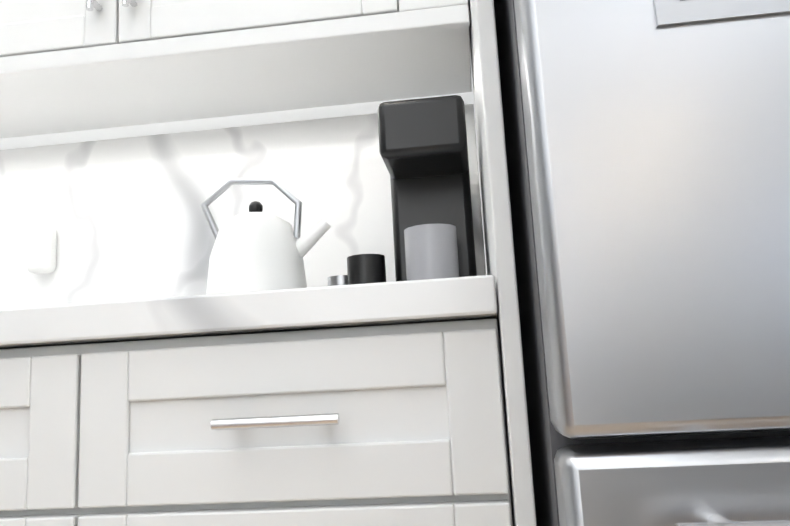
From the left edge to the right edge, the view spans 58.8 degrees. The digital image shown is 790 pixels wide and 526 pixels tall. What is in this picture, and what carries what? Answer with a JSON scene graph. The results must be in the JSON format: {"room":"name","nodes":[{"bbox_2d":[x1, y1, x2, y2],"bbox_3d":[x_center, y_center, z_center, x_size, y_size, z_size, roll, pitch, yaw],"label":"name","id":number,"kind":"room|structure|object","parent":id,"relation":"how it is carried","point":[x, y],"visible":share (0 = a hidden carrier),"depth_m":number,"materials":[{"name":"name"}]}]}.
{"room":"kitchen","nodes":[
{"label":"kitchen","id":0,"kind":"room"},
{"bbox_2d":[0,52,486,274],"bbox_3d":[0.156,-0.419,1.527,4.120,2.950,0.200,-4,-10,7],"label":"wall","id":1,"kind":"structure","parent":0,"point":[208,123],"depth_m":1.47,"materials":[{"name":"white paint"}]},
{"bbox_2d":[0,128,19,138],"bbox_3d":[-1.058,-0.716,1.446,0.420,0.875,0.347,-4,-10,7],"label":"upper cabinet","id":2,"kind":"object","parent":1,"relation":"attached to","point":[3,134],"depth_m":1.50,"materials":[{"name":"white wood"}]},
{"bbox_2d":[27,224,56,273],"bbox_3d":[-0.720,-0.029,1.431,0.050,0.100,0.037,-4,-10,7],"label":"electrical outlet","id":3,"kind":"object","parent":1,"relation":"attached to","point":[41,252],"visible":0.98,"depth_m":1.42,"materials":[{"name":"white plastic"}]},
{"bbox_2d":[0,0,225,136],"bbox_3d":[-0.679,-0.743,1.402,0.574,0.875,0.347,-4,-10,7],"label":"upper cabinet","id":4,"kind":"object","parent":1,"relation":"attached to","point":[66,65],"depth_m":1.23,"materials":[{"name":"white wood"}]},
{"bbox_2d":[156,0,479,115],"bbox_3d":[-0.198,-0.778,1.347,0.624,0.875,0.347,-4,-10,7],"label":"upper cabinet","id":5,"kind":"object","parent":1,"relation":"attached to","point":[247,56],"depth_m":1.19,"materials":[{"name":"white wood"}]},
{"bbox_3d":[-0.222,0.430,-2.666,4.204,0.060,8.156,-4,-10,7],"label":"floor","id":6,"kind":"structure","parent":0,"visible":0},
{"bbox_2d":[0,341,135,525],"bbox_3d":[-0.486,0.583,1.028,0.515,0.877,0.617,-4,-10,7],"label":"base cabinet","id":7,"kind":"object","parent":6,"relation":"on","point":[66,410],"depth_m":0.76,"materials":[{"name":"white wood"}]},
{"bbox_2d":[132,300,531,525],"bbox_3d":[-0.088,0.554,0.982,0.516,0.877,0.617,-4,-10,7],"label":"base cabinet","id":8,"kind":"object","parent":6,"relation":"on","point":[412,424],"depth_m":0.73,"materials":[{"name":"white wood"}]},
{"bbox_2d":[0,104,496,348],"bbox_3d":[-0.781,-0.068,1.146,1.835,0.470,0.662,-4,-10,7],"label":"countertop","id":9,"kind":"structure","parent":8,"relation":"on","point":[128,221],"depth_m":0.71,"materials":[{"name":"white stone"}]},
{"bbox_2d":[201,178,330,294],"bbox_3d":[-0.203,-0.026,1.101,0.210,0.230,0.158,-4,-10,7],"label":"kettle","id":10,"kind":"object","parent":9,"relation":"on","point":[255,248],"visible":0.79,"depth_m":1.05,"materials":[{"name":"white ceramic"}]},
{"bbox_2d":[328,254,385,285],"bbox_3d":[-0.062,0.041,1.121,0.104,0.090,0.115,-4,-10,7],"label":"jars","id":11,"kind":"object","parent":9,"relation":"on","point":[365,268],"visible":0.4,"depth_m":1.07,"materials":[{"name":"black metal"}]},
{"bbox_2d":[377,95,476,280],"bbox_3d":[0.063,-0.071,1.156,0.130,0.310,0.300,-4,-10,7],"label":"coffee maker","id":12,"kind":"object","parent":9,"relation":"on","point":[423,149],"visible":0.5,"depth_m":1.04,"materials":[{"name":"black plastic"}]},
{"bbox_2d":[494,0,789,525],"bbox_3d":[0.606,0.038,0.855,0.890,1.780,0.801,-4,-10,7],"label":"fridge","id":13,"kind":"object","parent":6,"relation":"on","point":[647,142],"visible":1,"depth_m":0.57,"materials":[{"name":"grey metal"}]}
]}

